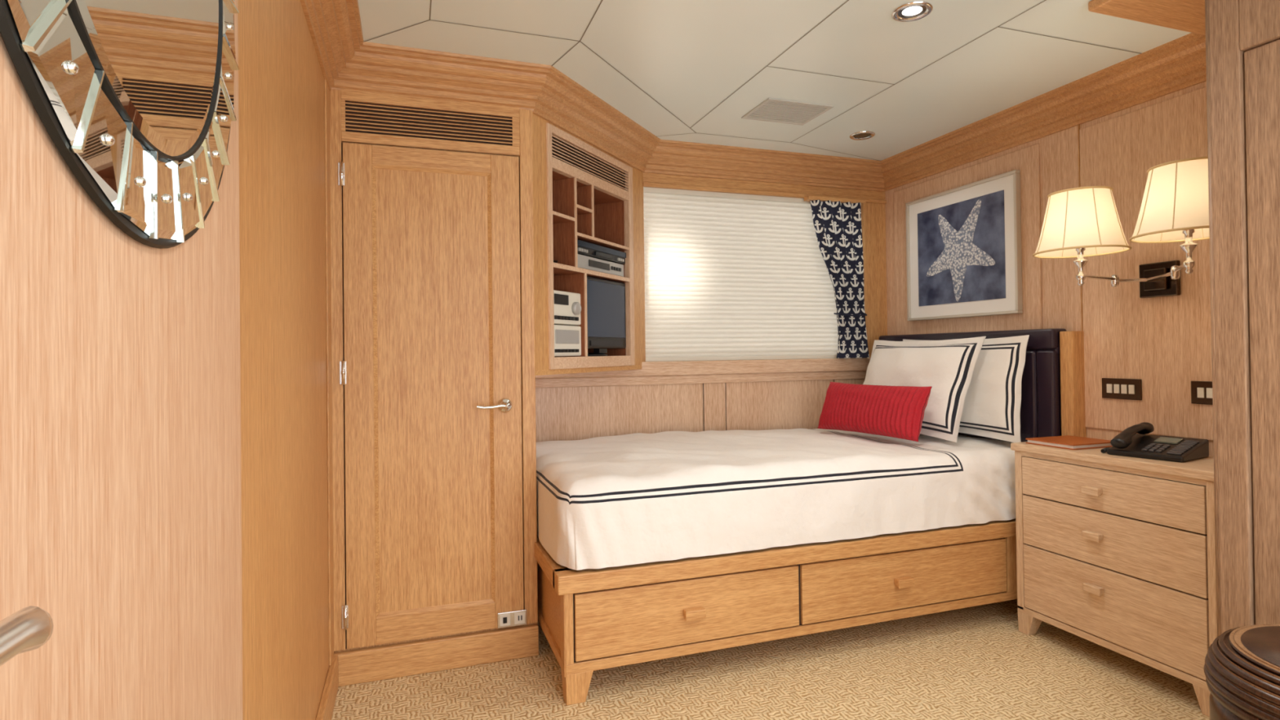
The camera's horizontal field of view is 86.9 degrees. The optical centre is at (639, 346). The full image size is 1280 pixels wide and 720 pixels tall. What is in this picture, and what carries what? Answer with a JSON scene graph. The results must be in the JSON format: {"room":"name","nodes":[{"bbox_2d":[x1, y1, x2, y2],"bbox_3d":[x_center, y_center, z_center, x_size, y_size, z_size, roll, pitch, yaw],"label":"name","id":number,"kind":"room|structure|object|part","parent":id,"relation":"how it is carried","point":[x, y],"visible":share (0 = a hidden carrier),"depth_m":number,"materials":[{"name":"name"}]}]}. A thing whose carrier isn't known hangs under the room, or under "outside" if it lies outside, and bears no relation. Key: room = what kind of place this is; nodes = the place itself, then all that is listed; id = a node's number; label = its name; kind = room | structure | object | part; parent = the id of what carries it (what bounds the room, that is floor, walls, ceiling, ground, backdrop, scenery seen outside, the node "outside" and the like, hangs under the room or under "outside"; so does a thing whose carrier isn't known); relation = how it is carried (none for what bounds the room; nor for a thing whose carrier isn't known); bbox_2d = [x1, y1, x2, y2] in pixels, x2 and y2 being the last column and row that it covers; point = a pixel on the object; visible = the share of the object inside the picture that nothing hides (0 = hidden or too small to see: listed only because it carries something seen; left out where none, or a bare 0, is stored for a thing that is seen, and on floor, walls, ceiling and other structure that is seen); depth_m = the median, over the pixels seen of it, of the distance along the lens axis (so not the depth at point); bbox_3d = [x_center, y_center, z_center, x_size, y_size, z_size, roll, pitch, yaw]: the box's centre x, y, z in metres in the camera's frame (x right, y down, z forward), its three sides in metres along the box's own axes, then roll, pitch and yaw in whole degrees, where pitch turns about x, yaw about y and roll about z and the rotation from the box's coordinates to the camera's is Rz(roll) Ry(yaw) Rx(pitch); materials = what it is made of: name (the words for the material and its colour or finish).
{"room":"ship interior","nodes":[
{"label":"ship interior","id":0,"kind":"room"},
{"bbox_2d":[237,0,328,719],"bbox_3d":[-0.547,0.049,0.705,0.080,2.128,3.490,-1,-1,-19],"label":"wall","id":1,"kind":"structure","parent":0,"point":[282,117],"depth_m":1.42,"materials":[{"name":"brown wood"}]},
{"bbox_2d":[0,0,243,719],"bbox_3d":[-0.446,0.105,0.544,0.006,1.990,1.040,-1,-1,-19],"label":"leaf","id":2,"kind":"object","parent":1,"relation":"attached to","point":[121,488],"visible":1,"depth_m":0.59,"materials":[{"name":"brown wood"}]},
{"bbox_2d":[0,0,239,248],"bbox_3d":[-0.477,-0.449,0.656,0.016,0.700,0.700,-1,-1,-19],"label":"round wall mirror","id":3,"kind":"object","parent":2,"relation":"attached to","point":[135,97],"visible":1,"depth_m":0.62,"materials":[{"name":"silver mirror"}]},
{"bbox_3d":[-0.312,0.151,0.240,0.050,0.048,0.048,-1,-1,-19],"label":"rose","id":4,"kind":"object","parent":2,"relation":"attached to","visible":0},
{"bbox_2d":[0,605,53,666],"bbox_3d":[-0.307,0.149,0.307,0.017,0.027,0.139,-1,-1,-19],"label":"lever","id":5,"kind":"object","parent":4,"relation":"attached to","point":[28,628],"visible":1,"depth_m":0.34,"materials":[{"name":"silver metal"}]},
{"bbox_2d":[315,654,338,719],"bbox_3d":[-0.806,1.069,1.641,0.020,0.110,1.273,-1,-1,-19],"label":"baseboard","id":6,"kind":"structure","parent":1,"relation":"attached to","point":[325,712],"depth_m":2.04,"materials":[{"name":"brown wood"}]},
{"bbox_2d":[324,79,334,665],"bbox_3d":[-1.022,0.077,2.223,0.006,1.890,0.110,-1,-1,-19],"label":"stile","id":7,"kind":"object","parent":1,"relation":"attached to","point":[326,91],"visible":1,"depth_m":2.19,"materials":[{"name":"brown wood"}]},
{"bbox_2d":[341,370,346,374],"bbox_3d":[-0.996,0.087,2.270,0.015,0.012,0.015,-1,-1,-19],"label":"pin","id":8,"kind":"object","parent":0,"point":[343,372],"depth_m":2.26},
{"bbox_2d":[334,141,537,652],"bbox_3d":[-0.744,0.066,2.392,0.740,2.128,0.030,-1,-1,-19],"label":"wall","id":9,"kind":"structure","parent":0,"point":[420,639],"depth_m":2.37,"materials":[{"name":"brown wood"}]},
{"bbox_2d":[341,88,519,155],"bbox_3d":[-0.728,-0.799,2.387,0.601,0.202,0.012,-1,-1,-19],"label":"rail","id":10,"kind":"object","parent":9,"relation":"attached to","point":[348,95],"depth_m":2.38,"materials":[{"name":"brown wood"}]},
{"bbox_2d":[341,99,519,146],"bbox_3d":[-0.728,-0.785,2.386,0.601,0.106,0.013,-1,-1,-19],"label":"air vent","id":11,"kind":"object","parent":9,"relation":"in","point":[356,117],"visible":1,"depth_m":2.38,"materials":[{"name":"brown wood"}]},
{"bbox_2d":[339,142,524,648],"bbox_3d":[-0.718,0.160,2.370,0.602,1.704,0.024,-1,-1,-19],"label":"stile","id":12,"kind":"object","parent":9,"relation":"attached to","point":[360,523],"depth_m":2.30,"materials":[{"name":"brown wood"}]},
{"bbox_2d":[337,162,344,185],"bbox_3d":[-1.006,-0.582,2.279,0.020,0.076,0.005,-1,-1,-19],"label":"hinge leaf","id":13,"kind":"object","parent":12,"relation":"attached to","point":[338,162],"depth_m":2.27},
{"bbox_3d":[-1.004,-0.582,2.276,0.012,0.080,0.012,-1,-1,-19],"label":"hinge","id":14,"kind":"part","parent":12,"relation":"part of","materials":[{"name":"silver metal"}]},
{"bbox_2d":[339,361,346,384],"bbox_3d":[-0.998,0.087,2.273,0.020,0.076,0.005,-1,-1,-19],"label":"hinge leaf","id":15,"kind":"object","parent":12,"relation":"attached to","point":[340,362],"depth_m":2.27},
{"bbox_3d":[-0.996,0.087,2.270,0.012,0.080,0.012,-1,-1,-19],"label":"hinge","id":16,"kind":"part","parent":12,"relation":"part of","materials":[{"name":"silver metal"}]},
{"bbox_2d":[342,604,348,628],"bbox_3d":[-0.988,0.905,2.266,0.020,0.076,0.005,-1,-1,-19],"label":"hinge leaf","id":17,"kind":"object","parent":12,"relation":"attached to","point":[347,605],"depth_m":2.26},
{"bbox_3d":[-0.986,0.905,2.263,0.012,0.080,0.012,-1,-1,-19],"label":"hinge","id":18,"kind":"part","parent":12,"relation":"part of","materials":[{"name":"silver metal"}]},
{"bbox_2d":[375,168,491,613],"bbox_3d":[-0.722,0.147,2.378,0.399,1.545,0.007,-1,-1,-19],"label":"panel","id":19,"kind":"object","parent":12,"relation":"attached to","point":[433,438],"depth_m":2.37,"materials":[{"name":"brown wood"}]},
{"bbox_2d":[371,145,495,644],"bbox_3d":[-0.720,0.160,2.374,0.399,1.704,0.015,-1,-1,-19],"label":"rails","id":20,"kind":"object","parent":12,"relation":"attached to","point":[406,627],"visible":1,"depth_m":2.36,"materials":[{"name":"brown wood"}]},
{"bbox_2d":[372,164,495,617],"bbox_3d":[-0.719,0.147,2.372,0.399,1.545,0.008,-1,-1,-19],"label":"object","id":21,"kind":"object","parent":12,"relation":"attached to","point":[378,614],"visible":1,"depth_m":2.35,"materials":[{"name":"brown wood"}]},
{"bbox_2d":[497,398,512,412],"bbox_3d":[-0.480,0.211,2.421,0.052,0.052,0.052,-1,-1,-19],"label":"rose","id":22,"kind":"object","parent":12,"relation":"attached to","point":[508,403],"visible":0.92,"depth_m":2.43,"materials":[{"name":"silver metal"}]},
{"bbox_2d":[476,404,505,409],"bbox_3d":[-0.520,0.212,2.388,0.111,0.018,0.016,-1,-1,-17],"label":"lever","id":23,"kind":"object","parent":22,"relation":"attached to","point":[499,406],"visible":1,"depth_m":2.38,"materials":[{"name":"silver metal"}]},
{"bbox_2d":[497,608,526,628],"bbox_3d":[-0.461,0.982,2.439,0.105,0.054,0.010,-1,-1,-19],"label":"power socket","id":24,"kind":"object","parent":12,"relation":"attached to","point":[514,618],"visible":1,"depth_m":2.44,"materials":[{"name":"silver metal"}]},
{"bbox_2d":[341,142,524,648],"bbox_3d":[-0.718,0.160,2.382,0.601,1.712,0.002,-1,-1,-19],"label":"door gap","id":25,"kind":"structure","parent":9,"relation":"in","point":[341,142],"depth_m":2.29,"materials":[{"name":"brown wood"}]},
{"bbox_2d":[329,88,537,651],"bbox_3d":[-0.714,0.072,2.380,0.690,1.885,0.012,-1,-1,-19],"label":"trim","id":26,"kind":"structure","parent":9,"relation":"attached to","point":[526,157],"depth_m":2.47,"materials":[{"name":"brown wood"}]},
{"bbox_2d":[333,623,538,686],"bbox_3d":[-0.699,1.075,2.365,0.690,0.108,0.026,-1,-1,-19],"label":"baseboard","id":27,"kind":"structure","parent":9,"relation":"attached to","point":[363,665],"depth_m":2.35,"materials":[{"name":"brown wood"}]},
{"bbox_2d":[532,112,645,375],"bbox_3d":[-0.316,-0.444,2.991,0.303,1.108,0.948,-1,-1,26],"label":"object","id":28,"kind":"object","parent":9,"relation":"attached to","point":[582,192],"visible":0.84,"depth_m":2.83,"materials":[{"name":"brown wood"}]},
{"bbox_2d":[553,289,581,355],"bbox_3d":[-0.380,-0.091,2.764,0.228,0.260,0.225,-1,-1,26],"label":"stereo","id":29,"kind":"object","parent":28,"relation":"on","point":[566,305],"visible":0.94,"depth_m":2.72,"materials":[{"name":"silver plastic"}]},
{"bbox_2d":[551,137,625,190],"bbox_3d":[-0.217,-0.780,2.914,0.008,0.093,0.650,-1,-1,26],"label":"vent","id":30,"kind":"object","parent":28,"relation":"attached to","point":[569,153],"depth_m":2.87,"materials":[{"name":"brown wood"}]},
{"bbox_2d":[577,253,623,276],"bbox_3d":[-0.267,-0.355,3.039,0.236,0.058,0.418,-1,-1,26],"label":"receiver","id":31,"kind":"object","parent":28,"relation":"in","point":[585,262],"visible":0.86,"depth_m":2.97,"materials":[{"name":"silver metal"}]},
{"bbox_2d":[577,239,626,264],"bbox_3d":[-0.272,-0.416,3.040,0.248,0.056,0.450,-1,-1,26],"label":"dvd player","id":32,"kind":"object","parent":31,"relation":"on","point":[584,248],"visible":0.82,"depth_m":2.97},
{"bbox_2d":[586,275,626,355],"bbox_3d":[-0.233,-0.131,3.061,0.192,0.344,0.389,-1,-1,26],"label":"television","id":33,"kind":"object","parent":28,"relation":"on","point":[606,299],"visible":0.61,"depth_m":3.01,"materials":[{"name":"black plastic"}]},
{"bbox_2d":[535,172,887,442],"bbox_3d":[0.404,0.062,3.530,2.230,2.128,0.100,-1,-1,-19],"label":"wall","id":34,"kind":"structure","parent":0,"point":[566,413],"depth_m":3.47,"materials":[{"name":"brown wood"}]},
{"bbox_2d":[535,370,866,388],"bbox_3d":[0.400,0.163,3.469,2.120,0.045,0.012,-1,-1,-19],"label":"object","id":35,"kind":"object","parent":34,"relation":"attached to","point":[788,376],"visible":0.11,"depth_m":3.42,"materials":[{"name":"brown wood"}]},
{"bbox_2d":[535,358,870,378],"bbox_3d":[0.402,0.105,3.460,2.120,0.070,0.030,-1,-1,-19],"label":"window sill","id":36,"kind":"structure","parent":34,"relation":"attached to","point":[775,366],"depth_m":3.47,"materials":[{"name":"brown wood"}]},
{"bbox_2d":[643,186,862,361],"bbox_3d":[0.625,-0.366,3.577,1.287,0.870,0.026,-1,-1,-19],"label":"blind","id":37,"kind":"object","parent":34,"relation":"attached to","point":[728,276],"visible":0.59,"depth_m":3.52,"materials":[{"name":"beige fabric"}]},
{"bbox_3d":[0.619,-0.789,3.580,1.287,0.025,0.026,-1,-1,-19],"label":"head rail","id":38,"kind":"part","parent":37,"relation":"part of","materials":[{"name":"beige plastic"}]},
{"bbox_3d":[0.630,0.059,3.573,1.287,0.020,0.022,-1,-1,-19],"label":"rail","id":39,"kind":"part","parent":37,"relation":"part of","materials":[{"name":"beige plastic"}]},
{"bbox_2d":[642,182,886,204],"bbox_3d":[0.702,-0.812,3.585,1.455,0.020,0.012,-1,-1,-19],"label":"trim","id":40,"kind":"structure","parent":34,"relation":"in","point":[644,184],"depth_m":3.52,"materials":[{"name":"brown wood"}]},
{"bbox_2d":[702,379,834,431],"bbox_3d":[0.696,0.503,3.571,0.785,0.640,0.002,-1,-1,-19],"label":"joint","id":41,"kind":"object","parent":34,"relation":"attached to","point":[833,380],"visible":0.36,"depth_m":3.45,"materials":[{"name":"brown wood"}]},
{"bbox_2d":[804,195,869,358],"bbox_3d":[1.075,-0.372,3.657,0.369,0.868,0.082,-1,-1,-19],"label":"curtain","id":42,"kind":"object","parent":34,"relation":"hanging from","point":[837,221],"visible":1,"depth_m":3.67,"materials":[{"name":"fabric"}]},
{"bbox_2d":[862,202,867,358],"bbox_3d":[1.254,-0.372,3.768,0.020,0.870,0.012,-1,-1,-19],"label":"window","id":43,"kind":"structure","parent":34,"relation":"in","point":[864,206],"depth_m":3.76,"materials":[{"name":"brown wood"}]},
{"bbox_2d":[331,599,1209,719],"bbox_3d":[0.724,1.129,1.481,3.010,0.050,4.160,-1,-1,-19],"label":"floor","id":44,"kind":"structure","parent":0,"point":[972,663],"depth_m":2.23,"materials":[{"name":"carpet"}]},
{"bbox_2d":[534,518,1017,705],"bbox_3d":[0.558,0.786,2.915,2.070,0.665,1.076,-1,-1,-19],"label":"bed","id":45,"kind":"object","parent":44,"relation":"on","point":[590,620],"visible":0.45,"depth_m":2.34,"materials":[{"name":"brown wood"}]},
{"bbox_3d":[-0.238,0.901,2.138,0.015,0.262,0.052,-1,-1,-19],"label":"corner post","id":46,"kind":"part","parent":45,"relation":"part of","materials":[{"name":"brown wood"}]},
{"bbox_3d":[-0.201,1.073,2.158,0.089,0.097,0.074,-1,-1,-19],"label":"leg","id":47,"kind":"part","parent":45,"relation":"part of","materials":[{"name":"brown wood"}]},
{"bbox_3d":[0.176,0.879,2.256,0.805,0.209,0.018,-1,-1,-19],"label":"drawer","id":48,"kind":"part","parent":45,"relation":"part of","materials":[{"name":"brown wood"}]},
{"bbox_3d":[0.179,0.881,2.232,0.072,0.031,0.030,-1,-1,-19],"label":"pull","id":49,"kind":"part","parent":45,"relation":"part of","materials":[{"name":"brown wood"}]},
{"bbox_2d":[536,428,1015,569],"bbox_3d":[0.539,0.550,2.914,2.012,0.297,1.062,-1,-1,-19],"label":"mattress","id":50,"kind":"object","parent":45,"relation":"on","point":[637,498],"visible":0.85,"depth_m":2.42,"materials":[{"name":"fabric"}]},
{"bbox_2d":[817,382,932,441],"bbox_3d":[1.058,0.286,3.107,0.170,0.229,0.604,0,-1,-29],"label":"lumbar cushion","id":51,"kind":"object","parent":50,"relation":"on","point":[893,411],"visible":1,"depth_m":3.00,"materials":[{"name":"red fabric"}]},
{"bbox_2d":[862,336,986,442],"bbox_3d":[1.292,0.182,3.230,0.236,0.446,0.770,-1,-1,-19],"label":"pillow","id":52,"kind":"object","parent":50,"relation":"on","point":[946,366],"visible":0.64,"depth_m":3.00,"materials":[{"name":"fabric"}]},
{"bbox_2d":[902,334,1029,442],"bbox_3d":[1.460,0.179,3.129,0.135,0.447,0.752,0,-1,-22],"label":"pillow","id":53,"kind":"object","parent":50,"relation":"on","point":[993,399],"visible":0.44,"depth_m":2.87,"materials":[{"name":"fabric"}]},
{"bbox_3d":[0.713,0.732,2.461,2.070,0.058,0.082,-1,-1,-19],"label":"rail","id":54,"kind":"part","parent":45,"relation":"part of","materials":[{"name":"brown wood"}]},
{"bbox_3d":[0.732,1.001,2.452,2.045,0.033,0.024,-1,-1,-19],"label":"rail","id":55,"kind":"part","parent":45,"relation":"part of","materials":[{"name":"brown wood"}]},
{"bbox_3d":[1.011,0.871,2.542,0.935,0.209,0.018,-1,-1,-19],"label":"drawer","id":56,"kind":"part","parent":45,"relation":"part of","materials":[{"name":"brown wood"}]},
{"bbox_3d":[0.980,0.874,2.506,0.072,0.031,0.030,-1,-1,-19],"label":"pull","id":57,"kind":"part","parent":45,"relation":"part of","materials":[{"name":"brown wood"}]},
{"bbox_2d":[879,328,1066,443],"bbox_3d":[1.536,0.311,3.250,0.084,0.758,1.078,-1,-1,-19],"label":"headboard","id":58,"kind":"object","parent":45,"relation":"attached to","point":[1041,397],"visible":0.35,"depth_m":2.80,"materials":[{"name":"black leather"}]},
{"bbox_2d":[957,350,1038,443],"bbox_3d":[1.595,0.352,3.031,0.054,0.670,0.450,-1,-1,-19],"label":"cushion","id":59,"kind":"object","parent":58,"relation":"on","point":[1029,382],"depth_m":2.83,"materials":[{"name":"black fabric"}]},
{"bbox_2d":[1059,331,1086,437],"bbox_3d":[1.740,0.152,2.716,0.069,0.430,0.056,-1,-1,-19],"label":"panel","id":60,"kind":"object","parent":58,"relation":"attached to","point":[1071,343],"visible":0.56,"depth_m":2.69,"materials":[{"name":"brown wood"}]},
{"bbox_2d":[1010,441,1217,716],"bbox_3d":[1.716,0.735,2.344,0.344,0.730,0.732,-1,-1,-19],"label":"nightstand","id":61,"kind":"object","parent":44,"relation":"on","point":[1117,553],"visible":0.82,"depth_m":2.24,"materials":[{"name":"brown wood"}]},
{"bbox_3d":[1.509,1.064,2.607,0.063,0.080,0.069,-1,-1,-19],"label":"leg","id":62,"kind":"part","parent":61,"relation":"part of","materials":[{"name":"brown wood"}]},
{"bbox_2d":[1025,435,1112,449],"bbox_3d":[1.634,0.362,2.563,0.225,0.020,0.200,-1,-1,-19],"label":"leather folder","id":63,"kind":"object","parent":61,"relation":"on","point":[1068,442],"visible":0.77,"depth_m":2.52,"materials":[{"name":"orange leather"}]},
{"bbox_3d":[1.552,0.495,2.322,0.026,0.026,0.061,-1,-1,-19],"label":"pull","id":64,"kind":"part","parent":61,"relation":"part of","materials":[{"name":"brown wood"}]},
{"bbox_3d":[1.554,0.650,2.321,0.026,0.026,0.061,-1,-1,-19],"label":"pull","id":65,"kind":"part","parent":61,"relation":"part of","materials":[{"name":"brown wood"}]},
{"bbox_3d":[1.556,0.832,2.319,0.026,0.026,0.061,-1,-1,-19],"label":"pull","id":66,"kind":"part","parent":61,"relation":"part of","materials":[{"name":"brown wood"}]},
{"bbox_3d":[1.590,1.011,2.307,0.024,0.024,0.690,-1,-1,-19],"label":"rail","id":67,"kind":"part","parent":61,"relation":"part of","materials":[{"name":"brown wood"}]},
{"bbox_3d":[1.580,0.490,2.305,0.016,0.142,0.631,-1,-1,-19],"label":"drawer","id":68,"kind":"part","parent":61,"relation":"part of","materials":[{"name":"brown wood"}]},
{"bbox_3d":[1.582,0.658,2.304,0.016,0.185,0.631,-1,-1,-19],"label":"drawer","id":69,"kind":"part","parent":61,"relation":"part of","materials":[{"name":"brown wood"}]},
{"bbox_3d":[1.585,0.875,2.302,0.016,0.239,0.631,-1,-1,-19],"label":"drawer","id":70,"kind":"part","parent":61,"relation":"part of","materials":[{"name":"brown wood"}]},
{"bbox_2d":[1100,422,1208,462],"bbox_3d":[1.733,0.318,2.297,0.211,0.101,0.254,0,-1,-31],"label":"desk telephone","id":71,"kind":"object","parent":61,"relation":"on","point":[1130,443],"visible":1,"depth_m":2.27,"materials":[{"name":"black plastic"}]},
{"bbox_3d":[1.672,0.362,2.392,0.164,0.016,0.027,0,-1,-31],"label":"coiled cord","id":72,"kind":"part","parent":71,"relation":"part of","materials":[{"name":"black plastic"}]},
{"bbox_3d":[1.710,1.057,2.019,0.063,0.080,0.069,-1,-1,-19],"label":"leg","id":73,"kind":"part","parent":61,"relation":"part of","materials":[{"name":"brown wood"}]},
{"bbox_2d":[1203,623,1279,719],"bbox_3d":[1.284,0.828,1.211,0.416,0.534,0.416,-1,-1,-19],"label":"drum side table","id":74,"kind":"object","parent":44,"relation":"on","point":[1242,668],"visible":1,"depth_m":1.25,"materials":[{"name":"brown wood"}]},
{"bbox_2d":[1204,0,1279,636],"bbox_3d":[1.889,0.045,1.354,0.650,2.088,0.940,-1,-1,-19],"label":"wardrobe","id":75,"kind":"object","parent":44,"relation":"on","point":[1242,37],"visible":1,"depth_m":1.62,"materials":[{"name":"brown wood"}]},
{"bbox_2d":[357,0,1191,160],"bbox_3d":[0.690,-1.048,1.523,3.010,0.050,4.210,-1,-1,-19],"label":"ceiling","id":76,"kind":"structure","parent":0,"point":[689,56],"depth_m":2.32,"materials":[{"name":"white paint"}]},
{"bbox_2d":[364,0,1142,160],"bbox_3d":[0.733,-1.024,1.396,2.572,0.001,3.942,-1,-1,-19],"label":"joint","id":77,"kind":"object","parent":76,"relation":"attached to","point":[430,0],"depth_m":2.30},
{"bbox_2d":[741,97,834,124],"bbox_3d":[0.630,-1.007,2.903,0.310,0.006,0.240,-1,-1,-19],"label":"ceiling air vent","id":78,"kind":"object","parent":76,"relation":"in","point":[771,109],"depth_m":2.89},
{"bbox_2d":[849,131,875,140],"bbox_3d":[1.062,-1.008,3.231,0.116,0.008,0.116,-1,-1,-19],"label":"recessed light","id":79,"kind":"object","parent":76,"relation":"in","point":[860,135],"visible":1,"depth_m":3.23,"materials":[{"name":"silver metal"}]},
{"bbox_2d":[891,0,933,22],"bbox_3d":[0.826,-1.016,2.052,0.116,0.008,0.116,-1,-1,-19],"label":"recessed light","id":80,"kind":"object","parent":76,"relation":"in","point":[917,10],"visible":1,"depth_m":2.05,"materials":[{"name":"silver metal"}]},
{"bbox_2d":[1088,0,1205,35],"bbox_3d":[1.854,-1.023,1.472,0.640,0.030,1.360,-1,-1,-19],"label":"soffit","id":81,"kind":"structure","parent":76,"relation":"attached to","point":[1188,15],"depth_m":2.01,"materials":[{"name":"brown wood"}]},
{"bbox_2d":[884,80,1213,456],"bbox_3d":[2.078,0.028,1.958,0.080,2.128,4.160,-1,-1,-19],"label":"wall","id":82,"kind":"structure","parent":0,"point":[1058,151],"depth_m":2.81,"materials":[{"name":"brown wood"}]},
{"bbox_2d":[300,0,1206,191],"bbox_3d":[0.715,-0.958,1.452,2.810,0.133,4.060,-1,-1,-19],"label":"trim","id":83,"kind":"structure","parent":82,"relation":"attached to","point":[346,61],"depth_m":2.61,"materials":[{"name":"brown wood"}]},
{"bbox_3d":[0.715,-0.958,1.452,2.810,0.133,4.060,-1,-1,-19],"label":"crown","id":84,"kind":"part","parent":83,"relation":"part of","materials":[{"name":"brown wood"}]},
{"bbox_2d":[893,86,1213,440],"bbox_3d":[1.722,-0.274,2.857,0.009,1.195,1.885,-1,-1,-19],"label":"panel boards","id":85,"kind":"object","parent":82,"relation":"attached to","point":[1164,343],"visible":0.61,"depth_m":2.53,"materials":[{"name":"brown wood"}]},
{"bbox_2d":[905,169,1022,320],"bbox_3d":[1.551,-0.458,3.293,0.028,0.631,0.695,-1,-1,-19],"label":"picture","id":86,"kind":"object","parent":85,"relation":"attached to","point":[964,259],"visible":1,"depth_m":3.24,"materials":[{"name":"blue paper"}]},
{"bbox_2d":[917,189,1005,306],"bbox_3d":[1.550,-0.459,3.292,0.002,0.487,0.545,-1,-1,-19],"label":"print","id":87,"kind":"object","parent":86,"relation":"attached to","point":[962,241],"depth_m":3.26},
{"bbox_2d":[1077,124,1083,331],"bbox_3d":[1.771,-0.268,2.709,0.009,1.260,0.003,-1,-1,-19],"label":"joint","id":88,"kind":"object","parent":85,"relation":"attached to","point":[1078,125],"depth_m":2.71,"materials":[{"name":"brown wood"}]},
{"bbox_2d":[1032,155,1209,297],"bbox_3d":[1.665,-0.354,2.178,0.536,0.352,0.629,-1,-1,-19],"label":"wall sconce","id":89,"kind":"object","parent":85,"relation":"attached to","point":[1079,223],"visible":0.87,"depth_m":2.19,"materials":[{"name":"beige fabric"}]},
{"bbox_3d":[1.499,-0.523,2.306,0.189,0.007,0.189,-1,-1,-19],"label":"shade trim","id":90,"kind":"part","parent":89,"relation":"part of","materials":[{"name":"brown fabric"}]},
{"bbox_3d":[1.502,-0.286,2.304,0.044,0.158,0.044,-1,-1,-19],"label":"stem","id":91,"kind":"part","parent":89,"relation":"part of","materials":[{"name":"silver metal"}]},
{"bbox_3d":[1.502,-0.323,2.304,0.283,0.007,0.283,-1,-1,-19],"label":"shade trim","id":92,"kind":"part","parent":89,"relation":"part of","materials":[{"name":"brown fabric"}]},
{"bbox_3d":[1.500,-0.423,2.305,0.274,0.200,0.274,-1,-1,-19],"label":"lamp shade","id":93,"kind":"part","parent":89,"relation":"part of","materials":[{"name":"beige fabric"}]},
{"bbox_3d":[1.603,-0.242,2.365,0.235,0.013,0.013,0,-1,-31],"label":"arm","id":94,"kind":"part","parent":89,"relation":"part of","materials":[{"name":"silver metal"}]},
{"bbox_3d":[1.767,-0.238,2.412,0.129,0.013,0.029,-1,-1,5],"label":"arm","id":95,"kind":"part","parent":89,"relation":"part of","materials":[{"name":"silver metal"}]},
{"bbox_3d":[1.768,-0.239,2.297,0.039,0.013,0.251,-1,-1,26],"label":"arm","id":96,"kind":"part","parent":89,"relation":"part of","materials":[{"name":"silver metal"}]},
{"bbox_3d":[1.601,-0.327,1.973,0.283,0.007,0.283,-1,-1,-19],"label":"shade trim","id":97,"kind":"part","parent":89,"relation":"part of","materials":[{"name":"brown fabric"}]},
{"bbox_3d":[1.600,-0.427,1.974,0.274,0.200,0.274,-1,-1,-19],"label":"lamp shade","id":98,"kind":"part","parent":89,"relation":"part of","materials":[{"name":"beige fabric"}]},
{"bbox_3d":[1.599,-0.527,1.975,0.189,0.007,0.189,-1,-1,-19],"label":"shade trim","id":99,"kind":"part","parent":89,"relation":"part of","materials":[{"name":"brown fabric"}]},
{"bbox_3d":[1.664,-0.245,2.076,0.013,0.013,0.240,-1,-1,31],"label":"arm","id":100,"kind":"part","parent":89,"relation":"part of","materials":[{"name":"silver metal"}]},
{"bbox_3d":[1.602,-0.290,1.973,0.044,0.158,0.044,-1,-1,-19],"label":"stem","id":101,"kind":"part","parent":89,"relation":"part of","materials":[{"name":"silver metal"}]},
{"bbox_2d":[1102,377,1142,400],"bbox_3d":[1.818,0.159,2.554,0.012,0.078,0.148,-1,-1,-19],"label":"switch plate","id":102,"kind":"object","parent":85,"relation":"attached to","point":[1112,388],"visible":1,"depth_m":2.55,"materials":[{"name":"brown metal"}]},
{"bbox_2d":[1191,381,1213,404],"bbox_3d":[1.920,0.155,2.256,0.012,0.078,0.148,-1,-1,-19],"label":"switch plate","id":103,"kind":"object","parent":85,"relation":"attached to","point":[1201,391],"visible":0.42,"depth_m":2.29,"materials":[{"name":"brown metal"}]}
]}

